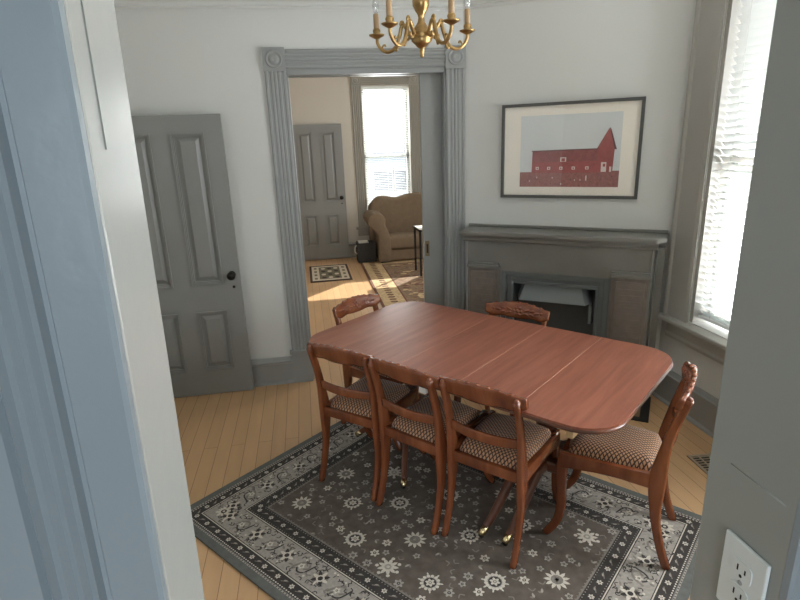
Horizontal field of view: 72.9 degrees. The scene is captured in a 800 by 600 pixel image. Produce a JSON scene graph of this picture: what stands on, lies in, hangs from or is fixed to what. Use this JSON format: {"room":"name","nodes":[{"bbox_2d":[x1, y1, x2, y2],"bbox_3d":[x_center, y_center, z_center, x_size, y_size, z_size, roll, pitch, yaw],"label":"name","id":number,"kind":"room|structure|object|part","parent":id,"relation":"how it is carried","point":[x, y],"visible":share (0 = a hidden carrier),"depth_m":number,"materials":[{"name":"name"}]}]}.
{"room":"dining room","nodes":[
{"label":"dining room","id":0,"kind":"room"},
{"bbox_2d":[0,0,204,599],"bbox_3d":[-0.312,0.499,0.643,0.192,2.260,0.146,-5,17,-9],"label":"door frame","id":1,"kind":"structure","parent":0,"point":[77,522],"depth_m":0.46,"materials":[{"name":"grey paint"}]},
{"bbox_2d":[113,0,462,359],"bbox_3d":[0.187,-0.896,4.054,4.810,2.950,0.170,-5,17,-9],"label":"wall","id":2,"kind":"structure","parent":0,"point":[176,62],"depth_m":3.58,"materials":[{"name":"grey paint"}]},
{"bbox_2d":[131,114,253,397],"bbox_3d":[-1.524,-0.231,3.728,0.790,1.972,0.112,-5,17,-9],"label":"door","id":3,"kind":"structure","parent":2,"relation":"in","point":[182,163],"depth_m":3.74,"materials":[{"name":"grey paint"}]},
{"bbox_3d":[-1.704,-0.572,3.620,0.215,1.030,0.028,-5,17,-9],"label":"panel","id":4,"kind":"part","parent":3,"relation":"part of","materials":[{"name":"grey paint"}]},
{"bbox_3d":[-1.670,0.323,3.887,0.215,0.450,0.028,-5,17,-9],"label":"panel","id":5,"kind":"part","parent":3,"relation":"part of","materials":[{"name":"grey paint"}]},
{"bbox_3d":[-1.373,-0.600,3.673,0.215,1.030,0.028,-5,17,-9],"label":"panel","id":6,"kind":"part","parent":3,"relation":"part of","materials":[{"name":"grey paint"}]},
{"bbox_3d":[-1.339,0.295,3.939,0.215,0.450,0.028,-5,17,-9],"label":"panel","id":7,"kind":"part","parent":3,"relation":"part of","materials":[{"name":"grey paint"}]},
{"bbox_3d":[-1.180,-0.170,3.789,0.058,0.057,0.074,-5,17,-9],"label":"knob","id":8,"kind":"part","parent":3,"relation":"part of","materials":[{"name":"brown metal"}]},
{"bbox_2d":[251,356,293,386],"bbox_3d":[-1.395,0.583,4.084,1.158,0.212,0.036,-5,17,-9],"label":"baseboard","id":9,"kind":"structure","parent":2,"relation":"attached to","point":[276,370],"depth_m":4.15,"materials":[{"name":"grey paint"}]},
{"bbox_2d":[114,1,462,9],"bbox_3d":[-0.812,-1.891,3.477,2.529,0.052,0.026,-5,17,-9],"label":"rail","id":10,"kind":"object","parent":2,"relation":"attached to","point":[118,5],"visible":0.65,"depth_m":3.47,"materials":[{"name":"grey paint"}]},
{"bbox_2d":[261,45,465,382],"bbox_3d":[-0.200,-0.584,4.053,1.398,2.380,0.228,-5,17,-9],"label":"door frame","id":11,"kind":"structure","parent":2,"relation":"attached to","point":[276,60],"depth_m":3.82,"materials":[{"name":"grey paint"}]},
{"bbox_2d":[418,73,443,305],"bbox_3d":[0.543,-0.577,4.207,0.750,2.215,0.040,-5,17,-9],"label":"door","id":12,"kind":"structure","parent":2,"relation":"in","point":[430,89],"depth_m":4.06,"materials":[{"name":"grey paint"}]},
{"bbox_3d":[0.211,-0.398,4.180,0.034,0.120,0.006,-5,17,-9],"label":"flush pull","id":13,"kind":"part","parent":12,"relation":"part of","materials":[{"name":"brown metal"}]},
{"bbox_2d":[288,77,420,241],"bbox_3d":[-0.404,-2.166,8.391,4.700,2.950,0.200,-5,17,-9],"label":"wall","id":14,"kind":"structure","parent":0,"point":[321,100],"depth_m":7.99,"materials":[{"name":"beige paint"}]},
{"bbox_2d":[293,123,348,259],"bbox_3d":[-1.208,-1.607,8.201,0.765,2.005,0.112,-5,17,-9],"label":"door","id":15,"kind":"structure","parent":14,"relation":"in","point":[318,147],"depth_m":8.21,"materials":[{"name":"grey paint"}]},
{"bbox_3d":[-1.390,-1.966,8.088,0.210,1.030,0.028,-5,17,-9],"label":"panel","id":16,"kind":"part","parent":15,"relation":"part of","materials":[{"name":"grey paint"}]},
{"bbox_3d":[-1.357,-1.061,8.357,0.210,0.480,0.028,-5,17,-9],"label":"panel","id":17,"kind":"part","parent":15,"relation":"part of","materials":[{"name":"grey paint"}]},
{"bbox_3d":[-1.061,-1.994,8.140,0.210,1.030,0.028,-5,17,-9],"label":"panel","id":18,"kind":"part","parent":15,"relation":"part of","materials":[{"name":"grey paint"}]},
{"bbox_3d":[-1.027,-1.089,8.410,0.210,0.480,0.028,-5,17,-9],"label":"panel","id":19,"kind":"part","parent":15,"relation":"part of","materials":[{"name":"grey paint"}]},
{"bbox_2d":[304,242,356,260],"bbox_3d":[-0.335,-0.836,8.666,4.400,0.240,0.036,-5,17,-9],"label":"baseboard","id":20,"kind":"structure","parent":14,"relation":"attached to","point":[352,245],"depth_m":8.59,"materials":[{"name":"grey paint"}]},
{"bbox_2d":[350,76,420,235],"bbox_3d":[-0.197,-2.203,8.363,1.095,2.362,0.235,-5,17,-9],"label":"window","id":21,"kind":"structure","parent":14,"relation":"in","point":[412,81],"depth_m":8.23,"materials":[{"name":"grey paint"}]},
{"bbox_2d":[361,86,409,204],"bbox_3d":[-0.197,-2.227,8.350,0.695,1.996,0.065,-5,17,-9],"label":"blind","id":22,"kind":"object","parent":21,"relation":"attached to","point":[385,88],"visible":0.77,"depth_m":8.26,"materials":[{"name":"white plastic"}]},
{"bbox_3d":[-0.233,-3.163,8.077,0.695,0.045,0.055,-5,17,-9],"label":"head rail","id":23,"kind":"part","parent":22,"relation":"part of","materials":[{"name":"white plastic"}]},
{"bbox_3d":[-0.212,-2.244,8.438,0.715,2.010,0.065,-5,17,-9],"label":"sash","id":24,"kind":"part","parent":21,"relation":"part of","materials":[{"name":"grey paint"}]},
{"bbox_2d":[174,257,712,599],"bbox_3d":[-0.374,0.954,3.170,6.500,0.050,11.600,-5,17,-9],"label":"floor","id":25,"kind":"structure","parent":0,"point":[224,437],"depth_m":3.47,"materials":[{"name":"brown wood"}]},
{"bbox_2d":[309,264,352,282],"bbox_3d":[-0.989,-0.385,7.638,0.555,0.008,0.960,-5,17,-9],"label":"door mat","id":26,"kind":"object","parent":25,"relation":"on","point":[339,272],"visible":1,"depth_m":7.58,"materials":[{"name":"brown fabric"}]},
{"bbox_2d":[361,258,423,307],"bbox_3d":[0.653,-0.230,6.907,2.008,0.010,3.160,-5,17,-9],"label":"patterned rug","id":27,"kind":"object","parent":25,"relation":"on","point":[395,281],"visible":0.3,"depth_m":7.07,"materials":[{"name":"beige carpet"}]},
{"bbox_2d":[354,240,375,262],"bbox_3d":[-0.537,-0.739,8.237,0.314,0.290,0.262,-5,17,-9],"label":"box","id":28,"kind":"object","parent":27,"relation":"on","point":[366,252],"visible":0.99,"depth_m":8.12,"materials":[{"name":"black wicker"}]},
{"bbox_2d":[358,240,368,242],"bbox_3d":[-0.557,-0.882,8.186,0.150,0.012,0.210,-5,17,-9],"label":"magazine","id":29,"kind":"object","parent":28,"relation":"on","point":[359,241],"visible":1,"depth_m":8.16,"materials":[{"name":"white paper"}]},
{"bbox_2d":[363,192,422,262],"bbox_3d":[0.331,-1.143,8.306,1.730,0.962,0.620,-5,17,-9],"label":"sofa","id":30,"kind":"object","parent":27,"relation":"on","point":[390,221],"visible":0.46,"depth_m":8.23,"materials":[{"name":"beige fabric"}]},
{"bbox_3d":[-0.345,-0.984,8.201,0.339,0.730,0.570,-5,17,-9],"label":"rolled arm","id":31,"kind":"part","parent":30,"relation":"part of","materials":[{"name":"beige fabric"}]},
{"bbox_2d":[389,230,422,249],"bbox_3d":[0.340,-0.946,8.322,1.320,0.200,0.500,-5,17,-9],"label":"seat cushion","id":32,"kind":"object","parent":30,"relation":"on","point":[398,239],"depth_m":8.05,"materials":[{"name":"beige fabric"}]},
{"bbox_2d":[413,225,421,275],"bbox_3d":[0.414,-0.681,7.334,0.400,0.625,0.400,-5,17,-9],"label":"side table","id":33,"kind":"object","parent":27,"relation":"on","point":[414,227],"visible":0.48,"depth_m":7.21,"materials":[{"name":"black"}]},
{"bbox_3d":[0.211,-0.702,7.476,0.024,0.600,0.024,-5,17,-9],"label":"leg","id":34,"kind":"part","parent":33,"relation":"part of","materials":[{"name":"black"}]},
{"bbox_3d":[0.272,-0.606,7.145,0.024,0.600,0.024,-5,17,-9],"label":"leg","id":35,"kind":"part","parent":33,"relation":"part of","materials":[{"name":"black"}]},
{"bbox_2d":[190,420,701,599],"bbox_3d":[0.170,1.063,2.625,2.130,0.012,1.560,11,21,38],"label":"patterned rug","id":36,"kind":"object","parent":25,"relation":"on","point":[294,535],"visible":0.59,"depth_m":2.51,"materials":[{"name":"grey carpet"}]},
{"bbox_2d":[306,342,425,501],"bbox_3d":[-0.165,0.547,2.943,0.398,0.820,0.542,8,19,31],"label":"dining chair","id":37,"kind":"object","parent":36,"relation":"on","point":[356,404],"visible":0.93,"depth_m":2.77,"materials":[{"name":"red wood"}]},
{"bbox_3d":[-0.417,0.593,2.865,0.031,0.793,0.125,8,19,31],"label":"leg","id":38,"kind":"part","parent":37,"relation":"part of","materials":[{"name":"red wood"}]},
{"bbox_3d":[-0.302,0.266,2.647,0.398,0.092,0.061,8,19,31],"label":"crest rail","id":39,"kind":"part","parent":37,"relation":"part of","materials":[{"name":"red wood"}]},
{"bbox_3d":[-0.280,0.457,2.729,0.330,0.049,0.038,8,19,31],"label":"cross rail","id":40,"kind":"part","parent":37,"relation":"part of","materials":[{"name":"red wood"}]},
{"bbox_3d":[-0.194,0.652,3.261,0.048,0.438,0.112,8,19,31],"label":"leg","id":41,"kind":"part","parent":37,"relation":"part of","materials":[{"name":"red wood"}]},
{"bbox_2d":[331,377,409,417],"bbox_3d":[-0.160,0.513,2.943,0.328,0.073,0.380,8,19,31],"label":"seat cushion","id":42,"kind":"object","parent":37,"relation":"on","point":[341,407],"depth_m":2.86,"materials":[{"name":"fabric"}]},
{"bbox_3d":[-0.161,0.559,2.952,0.372,0.070,0.406,8,19,31],"label":"seat frame","id":43,"kind":"part","parent":37,"relation":"part of","materials":[{"name":"red wood"}]},
{"bbox_3d":[-0.129,0.634,2.692,0.031,0.793,0.125,8,19,31],"label":"leg","id":44,"kind":"part","parent":37,"relation":"part of","materials":[{"name":"red wood"}]},
{"bbox_3d":[0.103,0.694,3.082,0.048,0.438,0.112,8,19,31],"label":"leg","id":45,"kind":"part","parent":37,"relation":"part of","materials":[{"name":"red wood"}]},
{"bbox_2d":[332,294,427,449],"bbox_3d":[-0.085,0.410,3.390,0.542,0.820,0.398,12,22,39],"label":"dining chair","id":46,"kind":"object","parent":36,"relation":"on","point":[357,303],"visible":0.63,"depth_m":3.38,"materials":[{"name":"red wood"}]},
{"bbox_3d":[-0.352,0.430,3.403,0.125,0.793,0.031,12,22,39],"label":"leg","id":47,"kind":"part","parent":46,"relation":"part of","materials":[{"name":"red wood"}]},
{"bbox_3d":[-0.279,0.029,3.439,0.061,0.092,0.398,12,22,39],"label":"crest rail","id":48,"kind":"part","parent":46,"relation":"part of","materials":[{"name":"red wood"}]},
{"bbox_3d":[-0.080,0.425,3.391,0.406,0.070,0.372,12,22,39],"label":"seat frame","id":49,"kind":"part","parent":46,"relation":"part of","materials":[{"name":"red wood"}]},
{"bbox_3d":[-0.029,0.669,3.183,0.112,0.438,0.048,12,22,39],"label":"leg","id":50,"kind":"part","parent":46,"relation":"part of","materials":[{"name":"red wood"}]},
{"bbox_2d":[367,357,494,534],"bbox_3d":[0.170,0.609,2.693,0.398,0.820,0.542,11,21,38],"label":"dining chair","id":51,"kind":"object","parent":36,"relation":"on","point":[421,425],"visible":0.95,"depth_m":2.52,"materials":[{"name":"red wood"}]},
{"bbox_3d":[-0.092,0.645,2.650,0.031,0.793,0.125,11,21,38],"label":"leg","id":52,"kind":"part","parent":51,"relation":"part of","materials":[{"name":"red wood"}]},
{"bbox_3d":[0.005,0.323,2.416,0.398,0.092,0.061,11,21,38],"label":"crest rail","id":53,"kind":"part","parent":51,"relation":"part of","materials":[{"name":"red wood"}]},
{"bbox_3d":[0.030,0.515,2.496,0.330,0.049,0.038,11,21,38],"label":"cross rail","id":54,"kind":"part","parent":51,"relation":"part of","materials":[{"name":"red wood"}]},
{"bbox_3d":[0.174,0.621,2.701,0.372,0.070,0.406,11,21,38],"label":"seat frame","id":55,"kind":"part","parent":51,"relation":"part of","materials":[{"name":"red wood"}]},
{"bbox_2d":[392,396,478,443],"bbox_3d":[0.175,0.576,2.692,0.328,0.073,0.380,11,21,38],"label":"seat cushion","id":56,"kind":"object","parent":51,"relation":"on","point":[408,431],"depth_m":2.61,"materials":[{"name":"fabric"}]},
{"bbox_3d":[0.169,0.698,2.440,0.031,0.793,0.125,11,21,38],"label":"leg","id":57,"kind":"part","parent":51,"relation":"part of","materials":[{"name":"red wood"}]},
{"bbox_3d":[0.448,0.766,2.796,0.048,0.438,0.112,11,21,38],"label":"leg","id":58,"kind":"part","parent":51,"relation":"part of","materials":[{"name":"red wood"}]},
{"bbox_2d":[309,301,672,545],"bbox_3d":[0.404,0.591,2.870,1.696,0.738,0.968,11,21,38],"label":"dining table","id":59,"kind":"object","parent":36,"relation":"on","point":[572,382],"visible":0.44,"depth_m":2.58,"materials":[{"name":"brown wood"}]},
{"bbox_3d":[-0.138,0.706,3.265,0.264,0.274,0.040,5,18,24],"label":"leg","id":60,"kind":"part","parent":59,"relation":"part of","materials":[{"name":"brown wood"}]},
{"bbox_3d":[0.030,0.789,2.969,0.040,0.274,0.303,0,17,6],"label":"leg","id":61,"kind":"part","parent":59,"relation":"part of","materials":[{"name":"brown wood"}]},
{"bbox_3d":[0.501,0.895,2.552,0.318,0.275,0.040,-16,21,-38],"label":"leg","id":62,"kind":"part","parent":59,"relation":"part of","materials":[{"name":"brown wood"}]},
{"bbox_3d":[0.586,0.909,2.495,0.299,0.274,0.040,-17,22,-40],"label":"leg","id":63,"kind":"part","parent":59,"relation":"part of","materials":[{"name":"brown wood"}]},
{"bbox_2d":[439,375,559,569],"bbox_3d":[0.478,0.661,2.480,0.398,0.820,0.542,10,20,35],"label":"dining chair","id":64,"kind":"object","parent":36,"relation":"on","point":[506,447],"visible":0.96,"depth_m":2.32,"materials":[{"name":"red wood"}]},
{"bbox_3d":[0.219,0.701,2.424,0.031,0.793,0.125,10,20,35],"label":"leg","id":65,"kind":"part","parent":64,"relation":"part of","materials":[{"name":"red wood"}]},
{"bbox_3d":[0.347,0.569,2.277,0.330,0.049,0.038,10,20,35],"label":"cross rail","id":66,"kind":"part","parent":64,"relation":"part of","materials":[{"name":"red wood"}]},
{"bbox_3d":[0.323,0.377,2.196,0.398,0.092,0.061,10,20,35],"label":"crest rail","id":67,"kind":"part","parent":64,"relation":"part of","materials":[{"name":"red wood"}]},
{"bbox_3d":[0.472,0.765,2.800,0.048,0.438,0.112,10,20,35],"label":"leg","id":68,"kind":"part","parent":64,"relation":"part of","materials":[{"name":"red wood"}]},
{"bbox_2d":[460,413,550,469],"bbox_3d":[0.483,0.627,2.479,0.328,0.073,0.380,10,20,35],"label":"seat cushion","id":69,"kind":"object","parent":64,"relation":"on","point":[475,453],"depth_m":2.39,"materials":[{"name":"fabric"}]},
{"bbox_3d":[0.482,0.673,2.489,0.372,0.070,0.406,10,20,35],"label":"seat frame","id":70,"kind":"part","parent":64,"relation":"part of","materials":[{"name":"red wood"}]},
{"bbox_3d":[0.490,0.749,2.228,0.031,0.793,0.125,10,20,35],"label":"leg","id":71,"kind":"part","parent":64,"relation":"part of","materials":[{"name":"red wood"}]},
{"bbox_3d":[0.753,0.814,2.598,0.048,0.438,0.112,10,20,35],"label":"leg","id":72,"kind":"part","parent":64,"relation":"part of","materials":[{"name":"red wood"}]},
{"bbox_2d":[454,301,549,423],"bbox_3d":[0.581,0.464,3.152,0.398,0.820,0.542,9,18,33],"label":"dining chair","id":73,"kind":"object","parent":36,"relation":"on","point":[521,310],"visible":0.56,"depth_m":3.24,"materials":[{"name":"red wood"}]},
{"bbox_3d":[0.321,0.675,3.124,0.048,0.438,0.112,9,18,33],"label":"leg","id":74,"kind":"part","parent":73,"relation":"part of","materials":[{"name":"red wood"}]},
{"bbox_3d":[0.705,0.063,3.247,0.398,0.092,0.061,9,18,33],"label":"crest rail","id":75,"kind":"part","parent":73,"relation":"part of","materials":[{"name":"red wood"}]},
{"bbox_2d":[542,361,697,570],"bbox_3d":[0.972,0.661,2.418,0.542,0.820,0.398,7,19,29],"label":"dining chair","id":76,"kind":"object","parent":36,"relation":"on","point":[636,455],"visible":0.95,"depth_m":2.30,"materials":[{"name":"red wood"}]},
{"bbox_3d":[0.706,0.866,2.432,0.112,0.438,0.048,7,19,29],"label":"leg","id":77,"kind":"part","parent":76,"relation":"part of","materials":[{"name":"red wood"}]},
{"bbox_3d":[0.878,0.773,2.721,0.112,0.438,0.048,7,19,29],"label":"leg","id":78,"kind":"part","parent":76,"relation":"part of","materials":[{"name":"red wood"}]},
{"bbox_3d":[0.967,0.674,2.425,0.406,0.070,0.372,7,19,29],"label":"seat frame","id":79,"kind":"part","parent":76,"relation":"part of","materials":[{"name":"red wood"}]},
{"bbox_2d":[568,425,661,470],"bbox_3d":[0.961,0.629,2.415,0.380,0.073,0.328,7,19,29],"label":"seat cushion","id":80,"kind":"object","parent":76,"relation":"on","point":[629,448],"depth_m":2.33,"materials":[{"name":"fabric"}]},
{"bbox_3d":[1.069,0.741,2.182,0.125,0.793,0.031,7,19,29],"label":"leg","id":81,"kind":"part","parent":76,"relation":"part of","materials":[{"name":"red wood"}]},
{"bbox_3d":[1.149,0.540,2.274,0.038,0.049,0.330,7,19,29],"label":"cross rail","id":82,"kind":"part","parent":76,"relation":"part of","materials":[{"name":"red wood"}]},
{"bbox_3d":[1.236,0.651,2.462,0.125,0.793,0.031,7,19,29],"label":"leg","id":83,"kind":"part","parent":76,"relation":"part of","materials":[{"name":"red wood"}]},
{"bbox_3d":[1.167,0.344,2.201,0.061,0.092,0.398,7,19,29],"label":"crest rail","id":84,"kind":"part","parent":76,"relation":"part of","materials":[{"name":"red wood"}]},
{"bbox_2d":[459,223,668,396],"bbox_3d":[1.095,0.069,3.852,1.355,1.152,0.248,6,18,26],"label":"fireplace","id":85,"kind":"object","parent":25,"relation":"on","point":[600,282],"visible":0.59,"depth_m":3.70,"materials":[{"name":"grey paint"}]},
{"bbox_2d":[517,284,592,323],"bbox_3d":[1.097,0.008,3.880,0.538,0.252,0.110,6,18,26],"label":"hood","id":86,"kind":"object","parent":85,"relation":"attached to","point":[569,302],"depth_m":3.86,"materials":[{"name":"silver metal"}]},
{"bbox_3d":[1.068,-0.414,3.729,1.290,0.050,0.220,6,18,26],"label":"cornice moulding","id":87,"kind":"part","parent":85,"relation":"part of","materials":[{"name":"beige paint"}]},
{"bbox_2d":[459,226,667,243],"bbox_3d":[1.078,-0.448,3.697,1.348,0.032,0.248,6,18,26],"label":"mantel shelf","id":88,"kind":"object","parent":85,"relation":"attached to","point":[588,235],"depth_m":3.64,"materials":[{"name":"grey paint"}]},
{"bbox_2d":[631,397,650,422],"bbox_3d":[1.025,0.657,3.889,1.400,0.008,0.370,6,18,26],"label":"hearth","id":89,"kind":"object","parent":25,"relation":"on","point":[642,415],"visible":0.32,"depth_m":3.53,"materials":[{"name":"black stone"}]},
{"bbox_2d":[687,453,710,474],"bbox_3d":[1.757,0.920,2.918,0.236,0.006,0.330,-4,17,-5],"label":"floor vent","id":90,"kind":"object","parent":25,"relation":"in","point":[702,461],"visible":0.28,"depth_m":3.02,"materials":[{"name":"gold metal"}]},
{"bbox_2d":[463,0,695,349],"bbox_3d":[1.129,-0.841,3.752,1.416,2.950,0.100,6,18,26],"label":"wall","id":91,"kind":"structure","parent":0,"point":[534,51],"depth_m":3.52,"materials":[{"name":"grey paint"}]},
{"bbox_2d":[500,96,645,198],"bbox_3d":[1.124,-0.998,3.627,0.905,0.627,0.031,6,18,26],"label":"framed picture","id":92,"kind":"object","parent":91,"relation":"attached to","point":[580,149],"visible":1,"depth_m":3.61,"materials":[{"name":"grey"}]},
{"bbox_2d":[520,111,623,186],"bbox_3d":[1.128,-0.997,3.626,0.650,0.472,0.003,6,18,26],"label":"print","id":93,"kind":"object","parent":92,"relation":"attached to","point":[558,148],"depth_m":3.61,"materials":[{"name":"red paper"}]},
{"bbox_2d":[659,0,728,398],"bbox_3d":[2.300,-0.041,0.920,0.200,2.950,6.962,-5,17,-9],"label":"wall","id":94,"kind":"structure","parent":0,"point":[709,372],"depth_m":3.33,"materials":[{"name":"grey paint"}]},
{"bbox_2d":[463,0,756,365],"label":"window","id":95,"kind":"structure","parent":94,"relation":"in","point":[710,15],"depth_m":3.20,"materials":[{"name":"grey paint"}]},
{"bbox_3d":[1.833,-0.860,2.685,0.040,2.335,1.268,-5,17,-9],"label":"casing","id":96,"kind":"part","parent":95,"relation":"part of","materials":[{"name":"grey paint"}]},
{"bbox_3d":[1.985,-0.790,2.712,0.067,2.115,0.812,-5,17,-9],"label":"sash","id":97,"kind":"part","parent":95,"relation":"part of","materials":[{"name":"grey paint"}]},
{"bbox_2d":[698,0,776,330],"bbox_3d":[1.900,-0.788,2.697,0.065,2.100,0.808,-5,17,-9],"label":"blind","id":98,"kind":"object","parent":95,"relation":"attached to","point":[756,19],"visible":0.54,"depth_m":2.95,"materials":[{"name":"white plastic"}]},
{"bbox_3d":[1.944,0.207,2.995,0.044,0.020,0.804,-5,17,-9],"label":"rail","id":99,"kind":"part","parent":98,"relation":"part of","materials":[{"name":"white plastic"}]},
{"bbox_3d":[1.854,-0.864,2.991,0.037,2.060,0.002,-5,17,-9],"label":"ladder cord","id":100,"kind":"part","parent":98,"relation":"part of","materials":[{"name":"white plastic"}]},
{"bbox_2d":[652,370,718,437],"bbox_3d":[1.993,0.891,2.588,0.036,0.235,2.521,-5,17,-9],"label":"baseboard","id":101,"kind":"structure","parent":94,"relation":"attached to","point":[703,412],"depth_m":3.36,"materials":[{"name":"grey paint"}]},
{"bbox_2d":[690,0,799,599],"bbox_3d":[0.314,0.114,0.646,3.821,2.950,0.139,-5,17,-9],"label":"wall","id":102,"kind":"structure","parent":0,"point":[757,428],"depth_m":0.66,"materials":[{"name":"grey paint"}]},
{"bbox_2d":[716,529,770,599],"bbox_3d":[0.460,0.381,0.731,0.007,0.117,0.072,-5,17,-9],"label":"electrical outlet","id":103,"kind":"object","parent":102,"relation":"attached to","point":[744,575],"visible":1,"depth_m":0.73,"materials":[{"name":"white plastic"}]},
{"bbox_2d":[727,579,747,599],"bbox_3d":[0.458,0.400,0.736,0.002,0.027,0.033,-5,17,-9],"label":"receptacle","id":104,"kind":"object","parent":103,"relation":"attached to","point":[736,589],"depth_m":0.74,"materials":[{"name":"white plastic"}]},
{"bbox_2d":[731,556,752,586],"bbox_3d":[0.457,0.363,0.725,0.002,0.027,0.033,-5,17,-9],"label":"receptacle","id":105,"kind":"object","parent":103,"relation":"attached to","point":[741,566],"depth_m":0.72,"materials":[{"name":"white plastic"}]},
{"bbox_2d":[731,463,785,506],"bbox_3d":[0.457,0.236,0.694,0.002,0.004,0.088,-5,17,-9],"label":"crack","id":106,"kind":"object","parent":102,"relation":"attached to","point":[734,466],"depth_m":0.69,"materials":[{"name":"grey paint"}]},
{"bbox_2d":[778,496,799,599],"bbox_3d":[0.553,0.448,0.705,0.156,2.260,0.015,-5,17,-9],"label":"door frame","id":107,"kind":"structure","parent":102,"relation":"attached to","point":[790,586],"depth_m":0.65,"materials":[{"name":"grey paint"}]},
{"bbox_3d":[0.094,-2.507,4.129,5.100,0.100,8.245,-5,17,-9],"label":"ceiling","id":108,"kind":"structure","parent":0,"visible":0},
{"bbox_2d":[369,0,474,57],"bbox_3d":[0.097,-1.470,2.281,0.466,0.832,0.475,-5,17,-9],"label":"chandelier","id":109,"kind":"object","parent":108,"relation":"hanging from","point":[421,35],"visible":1,"depth_m":2.32,"materials":[{"name":"gold metal"}]},
{"bbox_3d":[-0.026,-1.169,2.412,0.181,0.130,0.019,4,18,21],"label":"arm","id":110,"kind":"part","parent":109,"relation":"part of","materials":[{"name":"gold metal"}]},
{"bbox_3d":[0.012,-1.128,2.271,0.019,0.130,0.181,11,21,38],"label":"arm","id":111,"kind":"part","parent":109,"relation":"part of","materials":[{"name":"gold metal"}]},
{"bbox_3d":[0.163,-1.131,2.260,0.019,0.130,0.181,-12,19,-30],"label":"arm","id":112,"kind":"part","parent":109,"relation":"part of","materials":[{"name":"gold metal"}]},
{"bbox_3d":[0.219,-1.173,2.395,0.181,0.130,0.019,-6,17,-13],"label":"arm","id":113,"kind":"part","parent":109,"relation":"part of","materials":[{"name":"gold metal"}]},
{"label":"outside","id":114,"kind":"structure","parent":0,"visible":0},
{"bbox_2d":[720,155,753,314],"bbox_3d":[5.730,-0.954,11.354,65.000,0.300,70.000,-5,17,-9],"label":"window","id":115,"kind":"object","parent":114,"point":[737,215],"visible":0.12,"depth_m":10.56,"materials":[{"name":"white"}]},
{"bbox_2d":[364,116,406,203],"bbox_3d":[0.597,-4.616,18.333,6.900,3.100,5.500,-5,17,-9],"label":"neighbor house","id":116,"kind":"structure","parent":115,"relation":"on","point":[365,119],"depth_m":15.85,"materials":[{"name":"grey"}]}
]}

